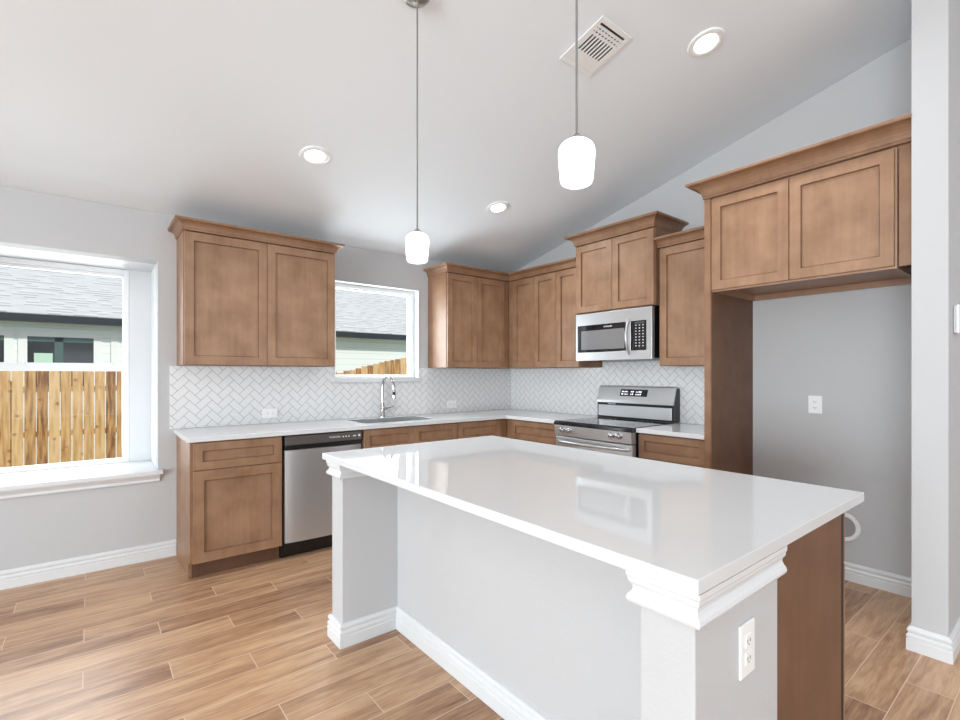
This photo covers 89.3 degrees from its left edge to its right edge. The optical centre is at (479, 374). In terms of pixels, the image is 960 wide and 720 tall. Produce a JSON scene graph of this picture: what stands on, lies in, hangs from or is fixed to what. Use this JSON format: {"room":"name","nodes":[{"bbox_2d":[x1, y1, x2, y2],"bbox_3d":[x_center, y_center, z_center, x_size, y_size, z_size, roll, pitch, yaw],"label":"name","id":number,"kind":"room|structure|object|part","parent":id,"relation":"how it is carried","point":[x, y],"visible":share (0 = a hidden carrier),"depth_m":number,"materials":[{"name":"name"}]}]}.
{"room":"kitchen","nodes":[
{"label":"kitchen","id":0,"kind":"room"},
{"bbox_2d":[0,186,498,570],"bbox_3d":[-4.376,0.121,1.894,12.290,2.543,0.140,0,0,-39],"label":"wall","id":1,"kind":"structure","parent":0,"point":[39,529],"depth_m":3.32,"materials":[{"name":"grey paint"}]},
{"bbox_2d":[0,246,155,466],"bbox_3d":[-3.141,-0.048,3.280,1.790,1.720,0.480,0,0,-39],"label":"window frame","id":2,"kind":"structure","parent":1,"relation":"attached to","point":[142,276],"depth_m":3.79,"materials":[{"name":"white paint"}]},
{"bbox_2d":[0,256,128,473],"bbox_3d":[-3.242,-0.063,3.404,1.269,1.486,0.080,0,0,-39],"label":"window","id":3,"kind":"structure","parent":2,"relation":"attached to","point":[4,261],"depth_m":3.64,"materials":[{"name":"white plastic"}]},
{"bbox_3d":[-3.254,-0.403,3.419,1.203,0.740,0.030,0,0,-39],"label":"sash","id":4,"kind":"part","parent":3,"relation":"part of","materials":[{"name":"white plastic"}]},
{"bbox_3d":[-3.234,0.290,3.394,1.203,0.746,0.030,0,0,-39],"label":"sash","id":5,"kind":"part","parent":3,"relation":"part of","materials":[{"name":"white plastic"}]},
{"bbox_2d":[0,474,159,499],"bbox_3d":[-2.896,0.737,2.967,1.582,0.054,0.035,0,0,-39],"label":"trim","id":6,"kind":"structure","parent":1,"relation":"attached to","point":[11,494],"depth_m":3.17,"materials":[{"name":"white paint"}]},
{"bbox_2d":[0,460,162,491],"bbox_3d":[-3.046,0.696,3.160,1.610,0.031,0.544,0,0,-39],"label":"window sill","id":7,"kind":"structure","parent":1,"relation":"attached to","point":[82,474],"depth_m":3.30,"materials":[{"name":"white paint"}]},
{"bbox_2d":[0,539,175,589],"bbox_3d":[-5.601,1.256,0.810,8.702,0.113,0.017,0,0,-39],"label":"baseboard","id":8,"kind":"structure","parent":1,"relation":"attached to","point":[26,575],"depth_m":3.20,"materials":[{"name":"white paint"}]},
{"bbox_2d":[167,215,344,366],"bbox_3d":[-1.671,-0.556,3.715,1.171,0.984,0.398,0,0,-39],"label":"upper cabinet","id":9,"kind":"object","parent":1,"relation":"attached to","point":[246,296],"visible":1,"depth_m":3.55,"materials":[{"name":"brown wood"}]},
{"bbox_3d":[-1.792,-0.517,3.450,0.528,0.901,0.018,0,0,-39],"label":"door","id":10,"kind":"part","parent":9,"relation":"part of","materials":[{"name":"brown wood"}]},
{"bbox_3d":[-1.671,-1.012,3.715,1.171,0.072,0.398,0,0,-39],"label":"crown molding","id":11,"kind":"part","parent":9,"relation":"part of","materials":[{"name":"brown wood"}]},
{"bbox_3d":[-1.381,-0.517,3.779,0.517,0.901,0.018,0,0,-39],"label":"door","id":12,"kind":"part","parent":9,"relation":"part of","materials":[{"name":"brown wood"}]},
{"bbox_2d":[169,366,510,428],"bbox_3d":[-0.946,0.168,4.547,3.322,0.458,0.008,0,0,-39],"label":"wall tiles","id":13,"kind":"structure","parent":1,"relation":"attached to","point":[199,396],"depth_m":4.13,"materials":[{"name":"white tile"}]},
{"bbox_2d":[262,408,277,417],"bbox_3d":[-1.698,0.315,3.933,0.118,0.074,0.008,0,0,-39],"label":"wall outlet","id":14,"kind":"object","parent":13,"relation":"attached to","point":[266,413],"visible":1,"depth_m":3.93,"materials":[{"name":"white plastic"}]},
{"bbox_2d":[447,400,455,407],"bbox_3d":[-0.293,0.312,5.059,0.118,0.074,0.008,0,0,-39],"label":"wall outlet","id":15,"kind":"object","parent":13,"relation":"attached to","point":[450,404],"visible":1,"depth_m":5.05,"materials":[{"name":"white plastic"}]},
{"bbox_2d":[335,282,413,377],"bbox_3d":[-1.019,-0.396,4.641,0.852,0.856,0.080,0,0,-39],"label":"window","id":16,"kind":"structure","parent":1,"relation":"in","point":[410,295],"depth_m":4.77,"materials":[{"name":"white plastic"}]},
{"bbox_2d":[334,280,418,377],"bbox_3d":[-0.967,-0.399,4.576,0.864,0.862,0.083,0,0,-39],"label":"trim","id":17,"kind":"structure","parent":1,"relation":"attached to","point":[416,292],"depth_m":4.83,"materials":[{"name":"white paint"}]},
{"bbox_2d":[333,377,420,382],"bbox_3d":[-0.984,0.054,4.597,0.889,0.041,0.162,0,0,-39],"label":"trim","id":18,"kind":"structure","parent":1,"relation":"attached to","point":[409,379],"depth_m":4.48,"materials":[{"name":"white paint"}]},
{"bbox_2d":[423,262,508,367],"bbox_3d":[-0.103,-0.556,4.971,0.869,0.984,0.398,0,0,-39],"label":"upper cabinet","id":19,"kind":"object","parent":1,"relation":"attached to","point":[468,306],"visible":1,"depth_m":4.82,"materials":[{"name":"brown wood"}]},
{"bbox_3d":[-0.173,-0.517,4.747,0.358,0.901,0.018,0,0,-39],"label":"door","id":20,"kind":"part","parent":19,"relation":"part of","materials":[{"name":"brown wood"}]},
{"bbox_3d":[-0.103,-1.012,4.971,0.869,0.072,0.398,0,0,-39],"label":"crown molding","id":21,"kind":"part","parent":19,"relation":"part of","materials":[{"name":"brown wood"}]},
{"bbox_3d":[0.109,-0.517,4.973,0.358,0.901,0.018,0,0,-39],"label":"door","id":22,"kind":"part","parent":19,"relation":"part of","materials":[{"name":"brown wood"}]},
{"bbox_2d":[0,0,911,272],"bbox_3d":[-0.403,-1.775,-1.298,14.500,1.315,10.090,0,0,-39],"label":"ceiling","id":23,"kind":"structure","parent":0,"point":[199,109],"depth_m":2.80,"materials":[{"name":"white paint"}]},
{"bbox_2d":[299,146,329,164],"bbox_3d":[-1.057,-1.397,3.114,0.189,0.050,0.184,0,0,-34],"label":"recessed light","id":24,"kind":"object","parent":23,"relation":"in","point":[313,155],"visible":1,"depth_m":3.10,"materials":[{"name":"white plastic"}]},
{"bbox_2d":[404,0,429,263],"bbox_3d":[-0.279,-1.103,2.162,0.124,1.206,0.124,0,0,-39],"label":"pendant light","id":25,"kind":"object","parent":23,"relation":"hanging from","point":[417,242],"visible":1,"depth_m":2.14,"materials":[{"name":"white glass"}]},
{"bbox_3d":[-0.279,-0.564,2.162,0.105,0.128,0.105,0,0,-39],"label":"lamp shade","id":26,"kind":"part","parent":25,"relation":"part of","materials":[{"name":"white glass"}]},
{"bbox_3d":[-0.279,-1.138,2.162,0.006,0.997,0.006,0,0,-39],"label":"cord","id":27,"kind":"part","parent":25,"relation":"part of","materials":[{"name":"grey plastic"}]},
{"bbox_2d":[487,201,508,213],"bbox_3d":[0.151,-1.397,4.082,0.189,0.050,0.184,0,0,-34],"label":"recessed light","id":28,"kind":"object","parent":23,"relation":"in","point":[500,206],"visible":1,"depth_m":4.07,"materials":[{"name":"white plastic"}]},
{"bbox_2d":[558,0,594,188],"bbox_3d":[0.279,-1.240,1.405,0.124,1.379,0.124,0,0,-39],"label":"pendant light","id":29,"kind":"object","parent":23,"relation":"hanging from","point":[576,155],"visible":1,"depth_m":1.37,"materials":[{"name":"white glass"}]},
{"bbox_3d":[0.279,-0.613,1.405,0.105,0.126,0.105,0,0,-39],"label":"lamp shade","id":30,"kind":"part","parent":29,"relation":"part of","materials":[{"name":"white glass"}]},
{"bbox_3d":[0.279,-1.274,1.405,0.006,1.172,0.006,0,0,-39],"label":"cord","id":31,"kind":"part","parent":29,"relation":"part of","materials":[{"name":"grey plastic"}]},
{"bbox_2d":[560,15,631,75],"bbox_3d":[0.615,-1.740,2.594,0.250,0.074,0.285,0,0,-39],"label":"ceiling vent","id":32,"kind":"object","parent":23,"relation":"in","point":[603,39],"visible":0.99,"depth_m":2.58,"materials":[{"name":"white plastic"}]},
{"bbox_2d":[687,27,724,56],"bbox_3d":[1.241,-1.819,2.672,0.189,0.050,0.184,0,0,-34],"label":"recessed light","id":33,"kind":"object","parent":23,"relation":"in","point":[707,41],"visible":1,"depth_m":2.66,"materials":[{"name":"white plastic"}]},
{"bbox_2d":[0,546,959,719],"bbox_3d":[-0.359,1.352,-1.353,14.500,0.080,9.950,0,0,-39],"label":"floor","id":34,"kind":"structure","parent":0,"point":[146,640],"depth_m":2.26,"materials":[{"name":"brown wood"}]},
{"bbox_2d":[177,436,281,578],"bbox_3d":[-1.796,0.870,3.473,0.561,0.882,0.619,0,0,-39],"label":"base cabinet","id":35,"kind":"object","parent":34,"relation":"on","point":[229,492],"visible":0.96,"depth_m":3.23,"materials":[{"name":"brown wood"}]},
{"bbox_3d":[-1.603,0.525,3.243,0.540,0.174,0.018,0,0,-39],"label":"drawer","id":36,"kind":"part","parent":35,"relation":"part of","materials":[{"name":"brown wood"}]},
{"bbox_3d":[-1.603,0.910,3.243,0.540,0.584,0.018,0,0,-39],"label":"door","id":37,"kind":"part","parent":35,"relation":"part of","materials":[{"name":"brown wood"}]},
{"bbox_2d":[279,430,361,557],"bbox_3d":[-1.327,0.871,3.825,0.600,0.874,0.598,0,0,-39],"label":"dishwasher","id":38,"kind":"object","parent":34,"relation":"on","point":[306,484],"visible":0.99,"depth_m":3.53,"materials":[{"name":"silver metal"}]},
{"bbox_3d":[-1.203,1.260,3.670,0.600,0.096,0.055,0,0,-39],"label":"kick plate","id":39,"kind":"part","parent":38,"relation":"part of","materials":[{"name":"black plastic"}]},
{"bbox_3d":[-1.159,0.472,3.617,0.578,0.064,0.052,0,0,-39],"label":"control panel","id":40,"kind":"part","parent":38,"relation":"part of","materials":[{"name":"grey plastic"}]},
{"bbox_2d":[360,422,457,448],"bbox_3d":[-0.744,0.870,4.316,0.912,0.882,0.619,0,0,-39],"label":"base cabinet","id":41,"kind":"object","parent":34,"relation":"on","point":[379,437],"visible":0.27,"depth_m":4.05,"materials":[{"name":"brown wood"}]},
{"bbox_3d":[-0.733,0.525,3.940,0.450,0.174,0.018,0,0,-39],"label":"drawer","id":42,"kind":"part","parent":41,"relation":"part of","materials":[{"name":"brown wood"}]},
{"bbox_3d":[-0.379,0.525,4.223,0.450,0.174,0.018,0,0,-39],"label":"drawer","id":43,"kind":"part","parent":41,"relation":"part of","materials":[{"name":"brown wood"}]},
{"bbox_2d":[457,419,506,438],"bbox_3d":[-0.154,0.870,4.788,0.597,0.882,0.619,0,0,-39],"label":"base cabinet","id":44,"kind":"object","parent":34,"relation":"on","point":[497,427],"visible":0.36,"depth_m":4.55,"materials":[{"name":"brown wood"}]},
{"bbox_2d":[507,419,556,444],"bbox_3d":[0.517,0.870,4.894,0.619,0.882,1.294,0,0,-39],"label":"base cabinet","id":45,"kind":"object","parent":34,"relation":"on","point":[540,432],"visible":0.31,"depth_m":4.46,"materials":[{"name":"brown wood"}]},
{"bbox_2d":[173,409,597,442],"bbox_3d":[-0.529,0.413,4.053,3.304,0.031,1.298,0,0,-39],"label":"countertop","id":46,"kind":"structure","parent":45,"relation":"on","point":[218,433],"depth_m":3.90,"materials":[{"name":"white stone"}]},
{"bbox_2d":[380,375,395,417],"bbox_3d":[-0.808,0.202,4.448,0.143,0.391,0.239,0,0,-39],"label":"faucet","id":47,"kind":"object","parent":46,"relation":"on","point":[383,408],"visible":1,"depth_m":4.47,"materials":[{"name":"silver metal"}]},
{"bbox_3d":[-0.838,0.142,4.423,0.032,0.271,0.213,0,0,-43],"label":"spout","id":48,"kind":"part","parent":47,"relation":"part of","materials":[{"name":"silver metal"}]},
{"bbox_2d":[348,416,431,423],"bbox_3d":[-0.776,0.512,4.278,0.678,0.226,0.388,0,0,-39],"label":"sink","id":49,"kind":"object","parent":46,"relation":"in","point":[408,418],"visible":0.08,"depth_m":4.47,"materials":[{"name":"silver metal"}]},
{"bbox_2d":[326,460,844,719],"bbox_3d":[0.220,0.870,2.005,1.006,0.882,1.916,0,0,-39],"label":"kitchen island","id":50,"kind":"object","parent":34,"relation":"on","point":[535,628],"visible":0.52,"depth_m":1.61,"materials":[{"name":"grey paint"}]},
{"bbox_3d":[-0.547,0.467,2.510,0.440,0.074,0.168,0,0,-39],"label":"cap molding","id":51,"kind":"part","parent":50,"relation":"part of","materials":[{"name":"white paint"}]},
{"bbox_3d":[0.001,1.255,1.829,0.436,0.113,1.908,0,0,-39],"label":"baseboard","id":52,"kind":"part","parent":50,"relation":"part of","materials":[{"name":"white paint"}]},
{"bbox_2d":[322,435,863,595],"bbox_3d":[0.248,0.413,2.048,1.120,0.031,1.949,0,0,-39],"label":"island countertop","id":53,"kind":"structure","parent":50,"relation":"on","point":[690,529],"depth_m":1.54,"materials":[{"name":"white stone"}]},
{"bbox_3d":[0.546,0.467,1.146,0.440,0.074,0.168,0,0,-39],"label":"cap molding","id":54,"kind":"part","parent":50,"relation":"part of","materials":[{"name":"white paint"}]},
{"bbox_2d":[739,617,754,680],"bbox_3d":[0.612,0.628,1.114,0.074,0.120,0.008,0,0,-39],"label":"wall outlet","id":55,"kind":"object","parent":50,"relation":"attached to","point":[747,629],"visible":1,"depth_m":1.11,"materials":[{"name":"white plastic"}]},
{"bbox_2d":[746,632,751,647],"bbox_3d":[0.614,0.608,1.112,0.029,0.029,0.002,0,0,-39],"label":"socket","id":56,"kind":"object","parent":55,"relation":"attached to","point":[748,634],"depth_m":1.11,"materials":[{"name":"white plastic"}]},
{"bbox_2d":[746,650,751,665],"bbox_3d":[0.614,0.648,1.112,0.029,0.029,0.002,0,0,-39],"label":"socket","id":57,"kind":"object","parent":55,"relation":"attached to","point":[748,652],"depth_m":1.11,"materials":[{"name":"white plastic"}]},
{"bbox_3d":[0.948,0.871,1.411,0.518,0.882,0.030,0,0,-39],"label":"panel","id":58,"kind":"part","parent":50,"relation":"part of","materials":[{"name":"brown wood"}]},
{"bbox_3d":[1.046,0.525,1.764,0.020,0.174,0.453,0,0,-39],"label":"drawer","id":59,"kind":"part","parent":50,"relation":"part of","materials":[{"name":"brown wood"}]},
{"bbox_3d":[1.046,0.910,1.764,0.020,0.584,0.453,0,0,-39],"label":"door","id":60,"kind":"part","parent":50,"relation":"part of","materials":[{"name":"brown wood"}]},
{"bbox_2d":[554,385,679,457],"bbox_3d":[1.112,0.698,4.043,0.732,1.188,0.764,0,0,-39],"label":"range","id":61,"kind":"object","parent":34,"relation":"on","point":[612,435],"visible":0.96,"depth_m":4.01,"materials":[{"name":"silver metal"}]},
{"bbox_3d":[0.858,0.560,3.840,0.081,0.024,0.715,0,0,-39],"label":"door handle","id":62,"kind":"part","parent":61,"relation":"part of","materials":[{"name":"silver metal"}]},
{"bbox_3d":[0.900,0.801,3.873,0.044,0.553,0.753,0,0,-39],"label":"oven door","id":63,"kind":"part","parent":61,"relation":"part of","materials":[{"name":"silver metal"}]},
{"bbox_3d":[0.989,0.463,3.678,0.031,0.048,0.048,0,0,-39],"label":"knob","id":64,"kind":"part","parent":61,"relation":"part of","materials":[{"name":"silver metal"}]},
{"bbox_2d":[554,417,673,432],"bbox_3d":[1.094,0.411,4.029,0.578,0.035,0.764,0,0,-39],"label":"cooktop","id":65,"kind":"object","parent":61,"relation":"in","point":[592,424],"depth_m":3.96,"materials":[{"name":"grey glass"}]},
{"bbox_3d":[1.031,0.463,3.625,0.031,0.048,0.048,0,0,-39],"label":"knob","id":66,"kind":"part","parent":61,"relation":"part of","materials":[{"name":"silver metal"}]},
{"bbox_3d":[1.325,0.327,4.216,0.008,0.100,0.725,0,0,-39],"label":"backguard panel","id":67,"kind":"part","parent":61,"relation":"part of","materials":[{"name":"silver metal"}]},
{"bbox_3d":[1.342,0.179,4.228,0.068,0.150,0.757,0,0,-39],"label":"backguard panel","id":68,"kind":"part","parent":61,"relation":"part of","materials":[{"name":"silver metal"}]},
{"bbox_2d":[639,433,703,467],"bbox_3d":[1.566,0.870,3.585,0.619,0.882,0.506,0,0,-39],"label":"base cabinet","id":69,"kind":"object","parent":34,"relation":"on","point":[671,449],"visible":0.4,"depth_m":3.38,"materials":[{"name":"brown wood"}]},
{"bbox_2d":[636,423,703,439],"bbox_3d":[1.556,0.413,3.579,0.642,0.031,0.509,0,0,-39],"label":"countertop","id":70,"kind":"structure","parent":69,"relation":"on","point":[685,430],"depth_m":3.50,"materials":[{"name":"white stone"}]},
{"bbox_2d":[704,198,752,474],"bbox_3d":[1.730,0.086,3.365,0.640,2.451,0.040,0,0,-39],"label":"end panel","id":71,"kind":"object","parent":34,"relation":"on","point":[728,320],"visible":0.47,"depth_m":3.29,"materials":[{"name":"brown wood"}]},
{"bbox_2d":[517,38,911,577],"bbox_3d":[1.541,-0.308,4.224,0.140,3.401,3.621,0,0,-39],"label":"wall","id":72,"kind":"structure","parent":0,"point":[852,350],"depth_m":3.15,"materials":[{"name":"grey paint"}]},
{"bbox_2d":[494,257,601,368],"bbox_3d":[0.600,-0.556,4.968,0.397,0.984,1.282,0,0,-39],"label":"upper cabinet","id":73,"kind":"object","parent":72,"relation":"attached to","point":[542,298],"visible":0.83,"depth_m":4.72,"materials":[{"name":"brown wood"}]},
{"bbox_3d":[0.444,-0.517,4.953,0.018,0.901,0.307,0,0,-39],"label":"door","id":74,"kind":"part","parent":73,"relation":"part of","materials":[{"name":"brown wood"}]},
{"bbox_3d":[0.576,-1.012,4.749,0.086,0.072,0.971,0,0,-39],"label":"crown molding","id":75,"kind":"part","parent":73,"relation":"part of","materials":[{"name":"brown wood"}]},
{"bbox_3d":[0.632,-0.517,4.718,0.018,0.901,0.289,0,0,-39],"label":"door","id":76,"kind":"part","parent":73,"relation":"part of","materials":[{"name":"brown wood"}]},
{"bbox_3d":[0.811,-0.517,4.495,0.018,0.901,0.274,0,0,-39],"label":"door","id":77,"kind":"part","parent":73,"relation":"part of","materials":[{"name":"brown wood"}]},
{"bbox_2d":[511,361,703,424],"bbox_3d":[1.157,0.142,4.585,0.008,0.509,2.578,0,0,-39],"label":"wall tiles","id":78,"kind":"structure","parent":72,"relation":"attached to","point":[558,390],"depth_m":4.68,"materials":[{"name":"white tile"}]},
{"bbox_2d":[576,305,659,360],"bbox_3d":[1.218,-0.327,4.154,0.434,0.418,0.753,0,0,-39],"label":"microwave","id":79,"kind":"object","parent":72,"relation":"attached to","point":[631,333],"visible":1,"depth_m":4.00,"materials":[{"name":"silver metal"}]},
{"bbox_3d":[1.042,-0.308,4.153,0.038,0.236,0.501,0,0,-39],"label":"door glass","id":80,"kind":"part","parent":79,"relation":"part of","materials":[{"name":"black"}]},
{"bbox_3d":[1.184,-0.300,3.903,0.069,0.288,0.021,0,0,-39],"label":"door handle","id":81,"kind":"part","parent":79,"relation":"part of","materials":[{"name":"silver metal"}]},
{"bbox_2d":[564,211,688,314],"bbox_3d":[1.219,-0.882,4.143,0.464,0.688,0.920,0,0,-39],"label":"upper cabinet","id":82,"kind":"object","parent":72,"relation":"attached to","point":[618,263],"visible":0.85,"depth_m":3.98,"materials":[{"name":"brown wood"}]},
{"bbox_3d":[0.983,-0.835,4.201,0.018,0.589,0.382,0,0,-39],"label":"door","id":83,"kind":"part","parent":82,"relation":"part of","materials":[{"name":"brown wood"}]},
{"bbox_3d":[1.219,-1.182,4.143,0.464,0.088,0.920,0,0,-39],"label":"crown molding","id":84,"kind":"part","parent":82,"relation":"part of","materials":[{"name":"brown wood"}]},
{"bbox_3d":[1.224,-0.835,3.900,0.018,0.589,0.381,0,0,-39],"label":"door","id":85,"kind":"part","parent":82,"relation":"part of","materials":[{"name":"brown wood"}]},
{"bbox_2d":[654,226,703,365],"bbox_3d":[1.650,-0.556,3.657,0.397,0.984,0.512,0,0,-39],"label":"upper cabinet","id":86,"kind":"object","parent":72,"relation":"attached to","point":[682,252],"visible":0.58,"depth_m":3.63,"materials":[{"name":"brown wood"}]},
{"bbox_3d":[1.529,-1.012,3.560,0.086,0.072,0.512,0,0,-39],"label":"crown molding","id":87,"kind":"part","parent":86,"relation":"part of","materials":[{"name":"brown wood"}]},
{"bbox_2d":[685,113,911,300],"bbox_3d":[1.982,-0.887,2.980,0.726,0.711,1.126,0,0,-39],"label":"upper cabinet","id":88,"kind":"object","parent":72,"relation":"attached to","point":[834,214],"visible":0.88,"depth_m":2.72,"materials":[{"name":"brown wood"}]},
{"bbox_3d":[1.643,-0.834,2.977,0.018,0.583,0.445,0,0,-39],"label":"door","id":89,"kind":"part","parent":88,"relation":"part of","materials":[{"name":"brown wood"}]},
{"bbox_3d":[1.982,-1.192,2.980,0.726,0.102,1.126,0,0,-39],"label":"crown molding","id":90,"kind":"part","parent":88,"relation":"part of","materials":[{"name":"brown wood"}]},
{"bbox_3d":[1.930,-0.834,2.618,0.018,0.583,0.467,0,0,-39],"label":"door","id":91,"kind":"part","parent":88,"relation":"part of","materials":[{"name":"brown wood"}]},
{"bbox_2d":[808,396,821,413],"bbox_3d":[2.233,0.202,3.241,0.008,0.118,0.078,0,0,-39],"label":"wall outlet","id":92,"kind":"object","parent":72,"relation":"attached to","point":[814,402],"visible":1,"depth_m":3.24,"materials":[{"name":"white plastic"}]},
{"bbox_2d":[845,512,860,540],"bbox_3d":[2.328,0.977,3.119,0.011,0.186,0.186,0,0,-39],"label":"air vent","id":93,"kind":"object","parent":72,"relation":"in","point":[852,526],"visible":0.38,"depth_m":3.08,"materials":[{"name":"white plastic"}]},
{"bbox_2d":[912,0,959,636],"bbox_3d":[3.236,-0.324,3.180,2.920,3.432,0.128,0,0,-39],"label":"wall","id":94,"kind":"structure","parent":0,"point":[935,23],"depth_m":2.27,"materials":[{"name":"grey paint"}]},
{"bbox_2d":[844,561,959,664],"bbox_3d":[2.918,1.256,3.555,2.928,0.113,1.145,0,0,-39],"label":"baseboard","id":95,"kind":"structure","parent":94,"relation":"attached to","point":[939,647],"depth_m":2.31,"materials":[{"name":"white paint"}]},
{"bbox_2d":[954,304,959,333],"bbox_3d":[2.280,-0.260,2.318,0.130,0.136,0.022,0,0,-39],"label":"wall control","id":96,"kind":"object","parent":94,"relation":"attached to","point":[956,307],"visible":1,"depth_m":2.28,"materials":[{"name":"white plastic"}]},
{"bbox_3d":[2.284,-0.260,2.329,0.110,0.130,0.010,0,0,-39],"label":"plate","id":97,"kind":"part","parent":96,"relation":"part of","materials":[{"name":"white plastic"}]},
{"label":"outside","id":98,"kind":"structure","parent":0,"visible":0},
{"bbox_3d":[-12.351,1.982,21.452,50.000,0.100,39.360,0,0,-39],"label":"ground","id":99,"kind":"structure","parent":98,"visible":0},
{"bbox_2d":[0,266,406,465],"bbox_3d":[-7.493,-1.488,15.388,29.200,6.841,7.300,0,0,-39],"label":"neighbor house","id":100,"kind":"structure","parent":99,"relation":"on","point":[46,316],"depth_m":10.73,"materials":[{"name":"grey"}]},
{"bbox_3d":[-9.918,-0.208,9.403,1.030,1.140,0.005,0,0,-39],"label":"pane","id":101,"kind":"part","parent":100,"relation":"part of","materials":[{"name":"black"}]},
{"bbox_3d":[-8.833,-0.208,10.264,1.060,1.140,0.010,0,0,-39],"label":"sash frame","id":102,"kind":"part","parent":100,"relation":"part of","materials":[{"name":"teal"}]},
{"bbox_3d":[-8.838,-0.208,10.269,1.060,1.140,0.005,0,0,-39],"label":"pane","id":103,"kind":"part","parent":100,"relation":"part of","materials":[{"name":"black glass"}]},
{"bbox_2d":[0,357,407,473],"bbox_3d":[-4.959,0.572,9.888,11.076,2.720,0.147,0,0,-39],"label":"wooden fence","id":104,"kind":"object","parent":99,"relation":"on","point":[12,434],"visible":0.12,"depth_m":8.17,"materials":[{"name":"brown wood"}]}
]}

